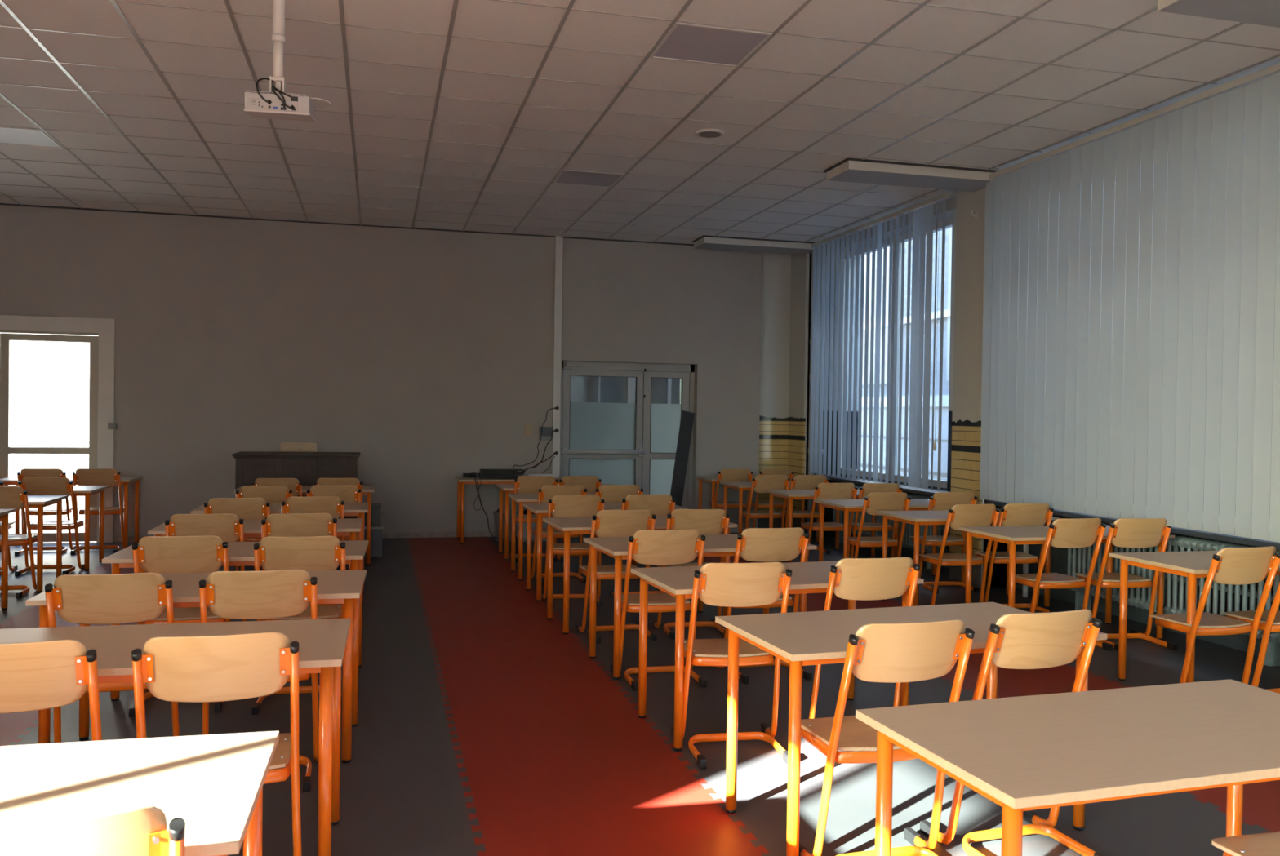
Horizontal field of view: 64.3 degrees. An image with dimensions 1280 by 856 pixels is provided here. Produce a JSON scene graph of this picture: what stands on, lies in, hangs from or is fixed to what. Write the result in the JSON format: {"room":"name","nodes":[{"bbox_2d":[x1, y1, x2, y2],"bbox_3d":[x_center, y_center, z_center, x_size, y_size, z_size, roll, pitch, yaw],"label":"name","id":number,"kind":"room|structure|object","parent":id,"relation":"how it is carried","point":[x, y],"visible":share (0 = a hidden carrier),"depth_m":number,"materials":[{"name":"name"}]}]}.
{"room":"classroom","nodes":[
{"label":"classroom","id":0,"kind":"room"},
{"bbox_2d":[0,204,791,542],"bbox_3d":[-3.232,-0.698,12.349,12.100,4.040,0.350,1,1,-14],"label":"wall","id":1,"kind":"structure","parent":0,"point":[427,356],"depth_m":12.22,"materials":[{"name":"paint"}]},
{"bbox_2d":[0,315,115,542],"bbox_3d":[-7.092,0.018,11.219,2.378,2.520,0.125,1,1,-14],"label":"door","id":2,"kind":"structure","parent":1,"relation":"in","point":[100,451],"depth_m":11.41,"materials":[{"name":"beige metal"}]},
{"bbox_2d":[114,531,516,542],"bbox_3d":[-3.537,1.288,12.117,4.960,0.065,0.014,1,1,-14],"label":"baseboard","id":3,"kind":"structure","parent":1,"relation":"attached to","point":[473,534],"depth_m":12.36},
{"bbox_2d":[551,235,563,476],"bbox_3d":[-1.038,-0.519,12.706,0.090,3.740,0.059,1,1,-14],"label":"duct","id":4,"kind":"object","parent":1,"relation":"attached to","point":[558,239],"visible":0.89,"depth_m":12.68,"materials":[{"name":"white paint"}]},
{"bbox_2d":[560,360,694,533],"bbox_3d":[-0.162,0.259,13.106,1.779,2.200,0.171,1,1,-14],"label":"door","id":5,"kind":"structure","parent":1,"relation":"in","point":[636,443],"depth_m":13.14,"materials":[{"name":"grey metal"}]},
{"bbox_2d":[0,0,1279,245],"bbox_3d":[-0.656,-2.388,2.449,12.100,0.312,20.750,1,1,-14],"label":"ceiling","id":6,"kind":"structure","parent":0,"point":[464,116],"depth_m":7.15,"materials":[{"name":"tile"}]},
{"bbox_2d":[0,126,62,148],"bbox_3d":[-5.137,-2.392,8.340,0.576,0.010,0.576,1,1,-14],"label":"recessed light","id":7,"kind":"object","parent":6,"relation":"in","point":[8,135],"visible":1,"depth_m":8.39,"materials":[{"name":"white paint"}]},
{"bbox_2d":[244,0,330,121],"bbox_3d":[-1.788,-1.938,5.191,0.397,0.728,0.276,1,1,-10],"label":"projector","id":8,"kind":"object","parent":6,"relation":"hanging from","point":[271,104],"visible":1,"depth_m":5.12,"materials":[{"name":"white paint"}]},
{"bbox_2d":[551,168,624,187],"bbox_3d":[-0.490,-2.337,9.540,0.576,0.010,0.576,1,1,-14],"label":"recessed light","id":9,"kind":"object","parent":6,"relation":"in","point":[569,177],"visible":1,"depth_m":9.53,"materials":[{"name":"white paint"}]},
{"bbox_2d":[649,22,772,66],"bbox_3d":[0.409,-2.276,6.054,0.576,0.010,0.576,1,1,-14],"label":"ceiling vent panel","id":10,"kind":"object","parent":6,"relation":"in","point":[685,42],"visible":1,"depth_m":6.04,"materials":[{"name":"white paint"}]},
{"bbox_2d":[692,235,817,254],"bbox_3d":[1.492,-2.315,12.889,1.600,0.096,0.470,1,1,-14],"label":"ceiling light","id":11,"kind":"object","parent":6,"relation":"attached to","point":[704,242],"depth_m":12.73,"materials":[{"name":"white paint"}]},
{"bbox_2d":[809,192,950,491],"bbox_3d":[2.538,-0.850,11.279,0.094,2.870,3.120,1,1,-14],"label":"vertical blind","id":12,"kind":"object","parent":6,"relation":"hanging from","point":[925,214],"visible":0.94,"depth_m":11.08,"materials":[{"name":"grey fabric"}]},
{"bbox_2d":[823,157,1012,191],"bbox_3d":[2.477,-2.248,9.069,1.600,0.096,0.480,1,1,-14],"label":"ceiling light","id":13,"kind":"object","parent":6,"relation":"attached to","point":[849,170],"depth_m":8.92,"materials":[{"name":"white paint"}]},
{"bbox_2d":[979,62,1279,542],"bbox_3d":[3.623,-0.769,6.943,0.044,2.880,4.460,1,1,-14],"label":"vertical blind","id":14,"kind":"object","parent":6,"relation":"hanging from","point":[1231,311],"visible":0.88,"depth_m":7.17,"materials":[{"name":"grey fabric"}]},
{"bbox_2d":[1157,0,1279,27],"bbox_3d":[3.476,-2.180,5.197,1.600,0.096,0.520,1,1,-14],"label":"ceiling light","id":15,"kind":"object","parent":6,"relation":"attached to","point":[1262,12],"depth_m":5.21,"materials":[{"name":"white paint"}]},
{"bbox_2d":[0,533,1279,855],"bbox_3d":[-0.716,1.555,2.502,12.100,0.120,20.750,1,1,-14],"label":"floor","id":16,"kind":"structure","parent":0,"point":[484,728],"depth_m":4.87,"materials":[{"name":"rubber"}]},
{"bbox_2d":[0,509,15,609],"bbox_3d":[-5.284,0.986,7.237,1.300,0.750,0.660,1,1,-14],"label":"school desk","id":17,"kind":"object","parent":16,"relation":"on","point":[3,513],"visible":1,"depth_m":7.62,"materials":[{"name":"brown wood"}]},
{"bbox_2d":[0,486,37,598],"bbox_3d":[-5.207,0.904,8.326,0.476,0.885,0.595,1,1,-14],"label":"chair","id":18,"kind":"object","parent":16,"relation":"on","point":[11,497],"visible":0.8,"depth_m":8.23,"materials":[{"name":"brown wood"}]},
{"bbox_2d":[14,468,75,555],"bbox_3d":[-6.215,0.857,10.669,0.476,0.885,0.595,1,1,-14],"label":"chair","id":19,"kind":"object","parent":16,"relation":"on","point":[25,473],"visible":0.6,"depth_m":10.56,"materials":[{"name":"brown wood"}]},
{"bbox_2d":[22,495,68,592],"bbox_3d":[-5.574,0.964,8.463,1.300,0.750,0.660,1,1,-14],"label":"school desk","id":20,"kind":"object","parent":16,"relation":"on","point":[39,502],"visible":0.89,"depth_m":8.44,"materials":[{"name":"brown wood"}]},
{"bbox_2d":[14,477,84,576],"bbox_3d":[-5.453,0.885,9.451,0.476,0.885,0.595,1,1,-11],"label":"chair","id":21,"kind":"object","parent":16,"relation":"on","point":[33,486],"visible":0.78,"depth_m":9.31,"materials":[{"name":"brown wood"}]},
{"bbox_2d":[0,639,102,741],"bbox_3d":[-1.816,1.029,2.998,0.476,0.885,0.595,1,1,-17],"label":"chair","id":22,"kind":"object","parent":16,"relation":"on","point":[35,676],"visible":0.48,"depth_m":2.85,"materials":[{"name":"brown wood"}]},
{"bbox_2d":[4,485,109,570],"bbox_3d":[-5.816,0.945,9.620,1.300,0.750,0.660,1,1,-14],"label":"school desk","id":23,"kind":"object","parent":16,"relation":"on","point":[78,491],"visible":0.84,"depth_m":9.61,"materials":[{"name":"brown wood"}]},
{"bbox_2d":[0,476,143,551],"bbox_3d":[-6.183,0.920,11.063,1.300,0.750,0.660,1,1,-14],"label":"school desk","id":24,"kind":"object","parent":16,"relation":"on","point":[126,481],"visible":0.56,"depth_m":11.00,"materials":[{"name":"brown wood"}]},
{"bbox_2d":[0,805,186,855],"bbox_3d":[-1.053,1.057,1.786,0.476,0.885,0.595,1,1,-25],"label":"chair","id":25,"kind":"object","parent":16,"relation":"on","point":[140,830],"visible":1,"depth_m":1.64,"materials":[{"name":"brown wood"}]},
{"bbox_2d":[70,468,125,555],"bbox_3d":[-5.737,0.862,10.815,0.476,0.885,0.595,1,1,-16],"label":"chair","id":26,"kind":"object","parent":16,"relation":"on","point":[82,477],"visible":0.77,"depth_m":10.68,"materials":[{"name":"brown wood"}]},
{"bbox_2d":[44,572,179,743],"bbox_3d":[-2.138,1.008,4.175,0.476,0.885,0.595,1,1,-16],"label":"chair","id":27,"kind":"object","parent":16,"relation":"on","point":[113,598],"visible":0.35,"depth_m":4.00,"materials":[{"name":"brown wood"}]},
{"bbox_2d":[0,731,279,855],"bbox_3d":[-1.445,1.115,2.026,1.300,0.750,0.660,1,1,-13],"label":"school desk","id":28,"kind":"object","parent":16,"relation":"on","point":[214,783],"visible":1,"depth_m":2.15,"materials":[{"name":"brown wood"}]},
{"bbox_2d":[0,618,351,855],"bbox_3d":[-1.657,1.094,3.391,1.300,0.750,0.660,1,1,-13],"label":"school desk","id":29,"kind":"object","parent":16,"relation":"on","point":[322,642],"visible":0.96,"depth_m":3.46,"materials":[{"name":"beige laminate"}]},
{"bbox_2d":[128,535,231,717],"bbox_3d":[-2.394,0.988,5.373,0.476,0.885,0.595,1,1,-14],"label":"chair","id":30,"kind":"object","parent":16,"relation":"on","point":[206,553],"visible":0.54,"depth_m":5.20,"materials":[{"name":"brown wood"}]},
{"bbox_2d":[25,569,366,763],"bbox_3d":[-1.920,1.073,4.571,1.300,0.750,0.660,1,1,-12],"label":"school desk","id":31,"kind":"object","parent":16,"relation":"on","point":[344,588],"visible":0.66,"depth_m":4.44,"materials":[{"name":"brown wood"}]},
{"bbox_2d":[164,513,246,622],"bbox_3d":[-2.742,0.968,6.465,0.476,0.885,0.595,1,1,-15],"label":"chair","id":32,"kind":"object","parent":16,"relation":"on","point":[228,527],"visible":0.24,"depth_m":6.27,"materials":[{"name":"brown wood"}]},
{"bbox_2d":[131,631,302,855],"bbox_3d":[-1.286,1.035,3.140,0.476,0.885,0.595,1,1,-16],"label":"chair","id":33,"kind":"object","parent":16,"relation":"on","point":[235,667],"visible":0.62,"depth_m":2.96,"materials":[{"name":"brown wood"}]},
{"bbox_2d":[102,540,368,701],"bbox_3d":[-2.214,1.054,5.709,1.300,0.750,0.660,1,1,-12],"label":"school desk","id":34,"kind":"object","parent":16,"relation":"on","point":[240,553],"visible":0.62,"depth_m":5.56,"materials":[{"name":"brown wood"}]},
{"bbox_2d":[204,497,270,519],"bbox_3d":[-2.998,0.948,7.619,0.476,0.885,0.595,1,1,-15],"label":"chair","id":35,"kind":"object","parent":16,"relation":"on","point":[246,508],"visible":0.24,"depth_m":7.43,"materials":[{"name":"brown wood"}]},
{"bbox_2d":[147,518,361,570],"bbox_3d":[-2.578,1.031,6.934,1.300,0.750,0.660,1,1,-14],"label":"school desk","id":36,"kind":"object","parent":16,"relation":"on","point":[350,527],"visible":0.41,"depth_m":6.80,"materials":[{"name":"beige laminate"}]},
{"bbox_2d":[199,568,319,792],"bbox_3d":[-1.602,1.014,4.315,0.476,0.885,0.595,1,1,-15],"label":"chair","id":37,"kind":"object","parent":16,"relation":"on","point":[260,594],"visible":0.43,"depth_m":4.14,"materials":[{"name":"brown wood"}]},
{"bbox_2d":[235,485,292,571],"bbox_3d":[-3.246,0.928,8.808,0.476,0.885,0.595,1,1,-17],"label":"chair","id":38,"kind":"object","parent":16,"relation":"on","point":[270,494],"visible":0.24,"depth_m":8.63,"materials":[{"name":"brown wood"}]},
{"bbox_2d":[250,478,302,571],"bbox_3d":[-3.474,0.911,9.796,0.476,0.885,0.595,1,1,-12],"label":"chair","id":39,"kind":"object","parent":16,"relation":"on","point":[293,484],"visible":0.2,"depth_m":9.60,"materials":[{"name":"brown wood"}]},
{"bbox_2d":[190,502,368,601],"bbox_3d":[-2.872,1.009,8.216,1.300,0.750,0.660,1,1,-14],"label":"school desk","id":40,"kind":"object","parent":16,"relation":"on","point":[359,509],"visible":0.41,"depth_m":8.10,"materials":[{"name":"brown wood"}]},
{"bbox_2d":[251,536,345,715],"bbox_3d":[-1.799,0.996,5.435,0.476,0.885,0.595,1,1,-12],"label":"chair","id":41,"kind":"object","parent":16,"relation":"on","point":[308,553],"visible":0.51,"depth_m":5.25,"materials":[{"name":"brown wood"}]},
{"bbox_2d":[261,513,337,621],"bbox_3d":[-2.201,0.974,6.580,0.476,0.885,0.595,1,1,-17],"label":"chair","id":42,"kind":"object","parent":16,"relation":"on","point":[291,525],"visible":0.24,"depth_m":6.38,"materials":[{"name":"brown wood"}]},
{"bbox_2d":[233,485,374,568],"bbox_3d":[-3.337,0.975,10.198,1.300,0.750,0.660,1,1,-14],"label":"school desk","id":43,"kind":"object","parent":16,"relation":"on","point":[366,490],"visible":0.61,"depth_m":10.08,"materials":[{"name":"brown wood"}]},
{"bbox_2d":[235,512,384,557],"bbox_3d":[-3.828,1.174,11.200,1.955,0.310,1.600,1,1,-14],"label":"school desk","id":44,"kind":"object","parent":16,"relation":"on","point":[376,531],"visible":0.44,"depth_m":10.67,"materials":[{"name":"brown paint"}]},
{"bbox_2d":[231,451,360,519],"bbox_3d":[-3.715,0.647,11.076,1.280,0.750,0.640,1,1,-14],"label":"piano","id":45,"kind":"object","parent":44,"relation":"on","point":[307,468],"visible":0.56,"depth_m":10.80,"materials":[{"name":"brown wood"}]},
{"bbox_2d":[281,496,344,605],"bbox_3d":[-2.518,0.952,7.831,0.476,0.885,0.595,1,1,-17],"label":"chair","id":46,"kind":"object","parent":16,"relation":"on","point":[331,505],"visible":0.26,"depth_m":7.64,"materials":[{"name":"brown wood"}]},
{"bbox_2d":[306,485,360,540],"bbox_3d":[-2.708,0.934,8.990,0.476,0.885,0.595,1,1,-17],"label":"chair","id":47,"kind":"object","parent":16,"relation":"on","point":[348,494],"visible":0.21,"depth_m":8.81,"materials":[{"name":"brown wood"}]},
{"bbox_2d":[454,472,564,544],"bbox_3d":[-1.546,0.941,12.224,1.300,0.819,0.660,1,1,-14],"label":"school desk","id":48,"kind":"object","parent":16,"relation":"on","point":[461,481],"depth_m":11.93,"materials":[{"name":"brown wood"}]},
{"bbox_2d":[509,475,558,563],"bbox_3d":[-1.116,0.935,10.722,0.476,0.885,0.595,1,1,-11],"label":"chair","id":49,"kind":"object","parent":16,"relation":"on","point":[523,484],"visible":0.56,"depth_m":10.54,"materials":[{"name":"brown wood"}]},
{"bbox_2d":[496,484,613,559],"bbox_3d":[-0.872,1.002,11.010,1.300,0.750,0.660,1,1,-14],"label":"school desk","id":50,"kind":"object","parent":16,"relation":"on","point":[507,488],"visible":0.4,"depth_m":10.66,"materials":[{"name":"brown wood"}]},
{"bbox_2d":[531,484,586,585],"bbox_3d":[-0.763,0.958,9.441,0.476,0.885,0.595,1,1,-17],"label":"chair","id":51,"kind":"object","parent":16,"relation":"on","point":[546,493],"visible":0.61,"depth_m":9.30,"materials":[{"name":"brown wood"}]},
{"bbox_2d":[541,495,604,608],"bbox_3d":[-0.548,0.976,8.347,0.476,0.885,0.595,1,1,-10],"label":"chair","id":52,"kind":"object","parent":16,"relation":"on","point":[560,506],"visible":0.6,"depth_m":8.18,"materials":[{"name":"brown wood"}]},
{"bbox_2d":[507,493,646,581],"bbox_3d":[-0.574,1.024,9.714,1.300,0.750,0.660,1,1,-14],"label":"school desk","id":53,"kind":"object","parent":16,"relation":"on","point":[521,499],"visible":0.48,"depth_m":9.45,"materials":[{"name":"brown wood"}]},
{"bbox_2d":[555,475,601,562],"bbox_3d":[-0.684,0.940,10.838,0.476,0.885,0.595,1,1,-16],"label":"chair","id":54,"kind":"object","parent":16,"relation":"on","point":[591,483],"visible":0.28,"depth_m":10.65,"materials":[{"name":"brown wood"}]},
{"bbox_2d":[522,502,688,601],"bbox_3d":[-0.311,1.042,8.714,1.300,0.750,0.660,1,1,-15],"label":"school desk","id":55,"kind":"object","parent":16,"relation":"on","point":[540,509],"visible":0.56,"depth_m":8.53,"materials":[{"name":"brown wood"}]},
{"bbox_2d":[575,509,657,644],"bbox_3d":[-0.168,0.998,7.139,0.476,0.885,0.595,1,1,-17],"label":"chair","id":56,"kind":"object","parent":16,"relation":"on","point":[606,523],"visible":0.63,"depth_m":6.98,"materials":[{"name":"brown wood"}]},
{"bbox_2d":[594,484,643,582],"bbox_3d":[-0.241,0.964,9.587,0.476,0.885,0.595,1,1,-14],"label":"chair","id":57,"kind":"object","parent":16,"relation":"on","point":[609,493],"visible":0.32,"depth_m":9.39,"materials":[{"name":"brown wood"}]},
{"bbox_2d":[542,515,737,635],"bbox_3d":[-0.017,1.063,7.517,1.300,0.750,0.660,1,1,-17],"label":"school desk","id":58,"kind":"object","parent":16,"relation":"on","point":[568,526],"visible":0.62,"depth_m":7.33,"materials":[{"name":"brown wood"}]},
{"bbox_2d":[608,494,675,597],"bbox_3d":[0.022,0.982,8.521,0.476,0.885,0.595,1,1,-14],"label":"chair","id":59,"kind":"object","parent":16,"relation":"on","point":[658,504],"visible":0.3,"depth_m":8.34,"materials":[{"name":"brown wood"}]},
{"bbox_2d":[610,529,706,691],"bbox_3d":[0.104,1.018,5.986,0.476,0.885,0.595,1,1,-14],"label":"chair","id":60,"kind":"object","parent":16,"relation":"on","point":[676,547],"visible":0.73,"depth_m":5.83,"materials":[{"name":"brown wood"}]},
{"bbox_2d":[670,410,694,506],"bbox_3d":[0.505,0.575,12.959,0.109,1.594,0.499,1,1,37],"label":"leaning board","id":61,"kind":"object","parent":16,"relation":"on","point":[686,418],"visible":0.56,"depth_m":12.98,"materials":[{"name":"grey laminate"}]},
{"bbox_2d":[651,509,729,639],"bbox_3d":[0.363,1.004,7.296,0.476,0.885,0.595,1,1,-12],"label":"chair","id":62,"kind":"object","parent":16,"relation":"on","point":[706,522],"visible":0.59,"depth_m":7.12,"materials":[{"name":"brown wood"}]},
{"bbox_2d":[583,533,817,679],"bbox_3d":[0.357,1.084,6.349,1.300,0.750,0.660,1,1,-18],"label":"school desk","id":63,"kind":"object","parent":16,"relation":"on","point":[715,545],"visible":0.5,"depth_m":6.18,"materials":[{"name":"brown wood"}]},
{"bbox_2d":[708,468,752,534],"bbox_3d":[1.127,0.942,12.749,0.476,0.885,0.595,1,1,-14],"label":"chair","id":64,"kind":"object","parent":16,"relation":"on","point":[725,474],"visible":0.57,"depth_m":12.58,"materials":[{"name":"brown wood"}]},
{"bbox_2d":[671,562,791,769],"bbox_3d":[0.423,1.040,4.747,0.476,0.885,0.595,1,1,-10],"label":"chair","id":65,"kind":"object","parent":16,"relation":"on","point":[762,584],"visible":0.77,"depth_m":4.60,"materials":[{"name":"brown wood"}]},
{"bbox_2d":[695,475,804,530],"bbox_3d":[1.424,1.010,13.038,1.300,0.750,0.660,1,1,-14],"label":"school desk","id":66,"kind":"object","parent":16,"relation":"on","point":[711,479],"visible":0.33,"depth_m":12.92,"materials":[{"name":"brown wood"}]},
{"bbox_2d":[717,527,812,684],"bbox_3d":[0.729,1.025,6.171,0.476,0.885,0.595,1,1,-15],"label":"chair","id":67,"kind":"object","parent":16,"relation":"on","point":[753,544],"visible":0.47,"depth_m":5.99,"materials":[{"name":"brown wood"}]},
{"bbox_2d":[742,475,790,528],"bbox_3d":[1.403,0.963,11.515,0.476,0.885,0.595,1,1,-16],"label":"chair","id":68,"kind":"object","parent":16,"relation":"on","point":[760,483],"visible":0.56,"depth_m":11.36,"materials":[{"name":"brown wood"}]},
{"bbox_2d":[748,469,794,528],"bbox_3d":[1.646,0.948,12.823,0.476,0.885,0.595,1,1,-14],"label":"chair","id":69,"kind":"object","parent":16,"relation":"on","point":[765,472],"visible":0.45,"depth_m":12.69,"materials":[{"name":"brown wood"}]},
{"bbox_2d":[631,560,924,751],"bbox_3d":[0.668,1.106,5.113,1.300,0.750,0.660,1,1,-18],"label":"school desk","id":70,"kind":"object","parent":16,"relation":"on","point":[813,577],"visible":0.6,"depth_m":5.01,"materials":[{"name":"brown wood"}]},
{"bbox_2d":[720,481,839,550],"bbox_3d":[1.655,1.028,11.941,1.300,0.750,0.660,1,1,-14],"label":"school desk","id":71,"kind":"object","parent":16,"relation":"on","point":[740,486],"visible":0.43,"depth_m":11.82,"materials":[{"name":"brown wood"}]},
{"bbox_2d":[779,475,830,555],"bbox_3d":[1.871,0.968,11.629,0.476,0.885,0.595,1,1,-11],"label":"chair","id":72,"kind":"object","parent":16,"relation":"on","point":[798,482],"visible":0.52,"depth_m":11.45,"materials":[{"name":"brown wood"}]},
{"bbox_2d":[800,483,857,562],"bbox_3d":[1.915,0.986,10.346,0.476,0.885,0.595,1,1,-12],"label":"chair","id":73,"kind":"object","parent":16,"relation":"on","point":[824,491],"visible":0.56,"depth_m":10.19,"materials":[{"name":"brown wood"}]},
{"bbox_2d":[764,489,898,563],"bbox_3d":[2.046,1.050,10.767,1.300,0.750,0.660,1,1,-14],"label":"school desk","id":74,"kind":"object","parent":16,"relation":"on","point":[791,495],"visible":0.44,"depth_m":10.65,"materials":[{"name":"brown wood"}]},
{"bbox_2d":[800,557,919,751],"bbox_3d":[1.056,1.046,4.964,0.476,0.885,0.595,1,1,-13],"label":"chair","id":75,"kind":"object","parent":16,"relation":"on","point":[851,579],"visible":0.4,"depth_m":4.78,"materials":[{"name":"brown wood"}]},
{"bbox_2d":[848,483,902,558],"bbox_3d":[2.381,0.993,10.404,0.476,0.885,0.595,1,1,-10],"label":"chair","id":76,"kind":"object","parent":16,"relation":"on","point":[867,488],"visible":0.42,"depth_m":10.25,"materials":[{"name":"brown wood"}]},
{"bbox_2d":[848,492,911,558],"bbox_3d":[2.121,1.006,9.134,0.476,0.885,0.595,1,1,-16],"label":"chair","id":77,"kind":"object","parent":16,"relation":"on","point":[873,502],"visible":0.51,"depth_m":8.98,"materials":[{"name":"brown wood"}]},
{"bbox_2d":[799,619,974,855],"bbox_3d":[0.823,1.063,3.479,0.476,0.885,0.595,1,1,-16],"label":"chair","id":78,"kind":"object","parent":16,"relation":"on","point":[904,652],"visible":0.82,"depth_m":3.35,"materials":[{"name":"brown wood"}]},
{"bbox_2d":[813,498,966,583],"bbox_3d":[2.366,1.072,9.548,1.300,0.750,0.660,1,1,-14],"label":"school desk","id":79,"kind":"object","parent":16,"relation":"on","point":[846,505],"visible":0.44,"depth_m":9.43,"materials":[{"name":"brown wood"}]},
{"bbox_2d":[832,484,948,568],"bbox_3d":[2.748,1.062,11.470,0.205,0.728,2.500,1,1,-14],"label":"radiator","id":80,"kind":"object","parent":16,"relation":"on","point":[907,542],"visible":0.2,"depth_m":10.86,"materials":[{"name":"metal"}]},
{"bbox_2d":[715,602,1106,855],"bbox_3d":[1.011,1.128,3.895,1.300,0.750,0.660,1,1,-18],"label":"school desk","id":81,"kind":"object","parent":16,"relation":"on","point":[798,639],"visible":0.7,"depth_m":3.85,"materials":[{"name":"beige laminate"}]},
{"bbox_2d":[910,492,979,593],"bbox_3d":[2.763,1.014,9.284,0.476,0.885,0.595,1,1,-10],"label":"chair","id":82,"kind":"object","parent":16,"relation":"on","point":[939,501],"visible":0.72,"depth_m":9.14,"materials":[{"name":"brown wood"}]},
{"bbox_2d":[919,504,999,605],"bbox_3d":[2.523,1.027,8.050,0.476,0.885,0.595,1,1,-17],"label":"chair","id":83,"kind":"object","parent":16,"relation":"on","point":[960,515],"visible":0.66,"depth_m":7.92,"materials":[{"name":"brown wood"}]},
{"bbox_2d":[875,510,1059,608],"bbox_3d":[2.706,1.091,8.469,1.300,0.750,0.660,1,1,-14],"label":"school desk","id":84,"kind":"object","parent":16,"relation":"on","point":[917,518],"visible":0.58,"depth_m":8.35,"materials":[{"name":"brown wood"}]},
{"bbox_2d":[920,608,1106,855],"bbox_3d":[1.334,1.068,3.686,0.476,0.885,0.595,1,1,-18],"label":"chair","id":85,"kind":"object","parent":16,"relation":"on","point":[1027,641],"visible":0.62,"depth_m":3.53,"materials":[{"name":"brown wood"}]},
{"bbox_2d":[973,503,1056,613],"bbox_3d":[3.011,1.032,8.211,0.476,0.885,0.595,1,1,-10],"label":"chair","id":86,"kind":"object","parent":16,"relation":"on","point":[1011,514],"visible":0.65,"depth_m":8.06,"materials":[{"name":"brown wood"}]},
{"bbox_2d":[1015,518,1112,651],"bbox_3d":[2.889,1.046,7.044,0.476,0.885,0.595,1,1,-17],"label":"chair","id":87,"kind":"object","parent":16,"relation":"on","point":[1074,533],"visible":0.71,"depth_m":6.91,"materials":[{"name":"brown wood"}]},
{"bbox_2d":[958,524,1174,639],"bbox_3d":[3.037,1.112,7.305,1.300,0.750,0.660,1,1,-14],"label":"school desk","id":88,"kind":"object","parent":16,"relation":"on","point":[1024,535],"visible":0.61,"depth_m":7.20,"materials":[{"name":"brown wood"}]},
{"bbox_2d":[855,679,1279,855],"bbox_3d":[1.296,1.149,2.636,1.300,0.750,0.660,1,1,-17],"label":"school desk","id":89,"kind":"object","parent":16,"relation":"on","point":[1022,753],"visible":1,"depth_m":2.54,"materials":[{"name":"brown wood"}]},
{"bbox_2d":[1075,518,1177,651],"bbox_3d":[3.373,1.053,7.116,0.476,0.885,0.595,1,1,-9],"label":"chair","id":90,"kind":"object","parent":16,"relation":"on","point":[1124,532],"visible":0.82,"depth_m":6.97,"materials":[{"name":"brown wood"}]},
{"bbox_2d":[1109,549,1279,683],"bbox_3d":[3.521,1.138,5.954,1.300,0.750,0.660,1,1,-14],"label":"school desk","id":91,"kind":"object","parent":16,"relation":"on","point":[1193,565],"visible":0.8,"depth_m":5.92,"materials":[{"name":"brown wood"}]},
{"bbox_2d":[1150,546,1279,684],"bbox_3d":[3.170,1.070,5.596,0.476,0.885,0.595,1,1,-17],"label":"chair","id":92,"kind":"object","parent":16,"relation":"on","point":[1230,566],"visible":0.78,"depth_m":5.48,"materials":[{"name":"brown wood"}]},
{"bbox_2d":[1211,831,1279,855],"bbox_3d":[1.758,1.091,2.464,0.476,0.885,0.595,1,1,-14],"label":"chair","id":93,"kind":"object","parent":16,"relation":"on","point":[1268,844],"visible":1,"depth_m":2.65,"materials":[{"name":"brown wood"}]},
{"bbox_2d":[1220,582,1279,693],"bbox_3d":[3.641,1.076,5.718,0.476,0.885,0.595,1,1,-18],"label":"chair","id":94,"kind":"object","parent":16,"relation":"on","point":[1270,617],"visible":0.6,"depth_m":5.63,"materials":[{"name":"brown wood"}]},
{"bbox_2d":[787,88,1279,655],"bbox_3d":[4.854,-0.459,3.904,0.660,4.040,20.750,1,1,-14],"label":"wall","id":95,"kind":"structure","parent":0,"point":[968,233],"depth_m":9.63,"materials":[{"name":"beige paint"}]},
{"bbox_2d":[806,251,817,537],"bbox_3d":[2.211,-0.474,13.060,0.084,3.740,0.084,1,1,-14],"label":"pipe","id":96,"kind":"object","parent":95,"relation":"attached to","point":[810,502],"visible":0.44,"depth_m":13.04,"materials":[{"name":"metal"}]},
{"bbox_2d":[840,217,952,488],"bbox_3d":[2.927,-0.795,11.742,0.070,2.800,2.700,1,1,-14],"label":"window","id":97,"kind":"structure","parent":95,"relation":"in","point":[948,256],"depth_m":11.60,"materials":[{"name":"clear glass"}]},
{"bbox_2d":[1023,114,1279,530],"bbox_3d":[4.011,-0.721,7.540,0.070,2.800,3.780,1,1,-14],"label":"window","id":98,"kind":"structure","parent":95,"relation":"in","point":[1261,114],"depth_m":7.86,"materials":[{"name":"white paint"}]},
{"bbox_2d":[1066,524,1279,666],"bbox_3d":[3.826,1.135,7.370,0.205,0.728,2.220,1,1,-14],"label":"radiator","id":99,"kind":"object","parent":95,"relation":"attached to","point":[1082,557],"visible":0.45,"depth_m":7.22,"materials":[{"name":"metal"}]},
{"label":"outside","id":100,"kind":"structure","parent":0,"visible":0},
{"bbox_2d":[9,484,84,533],"bbox_3d":[-2.525,1.604,9.706,120.000,0.230,140.000,1,1,-14],"label":"ground","id":101,"kind":"structure","parent":100,"point":[81,500],"depth_m":15.02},
{"bbox_2d":[9,333,91,477],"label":"window","id":102,"kind":"structure","parent":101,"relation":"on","point":[50,381],"depth_m":21.55,"materials":[{"name":"glass"}]},
{"bbox_2d":[565,368,681,404],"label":"window","id":103,"kind":"structure","parent":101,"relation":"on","point":[583,388],"depth_m":17.40,"materials":[{"name":"glass"}]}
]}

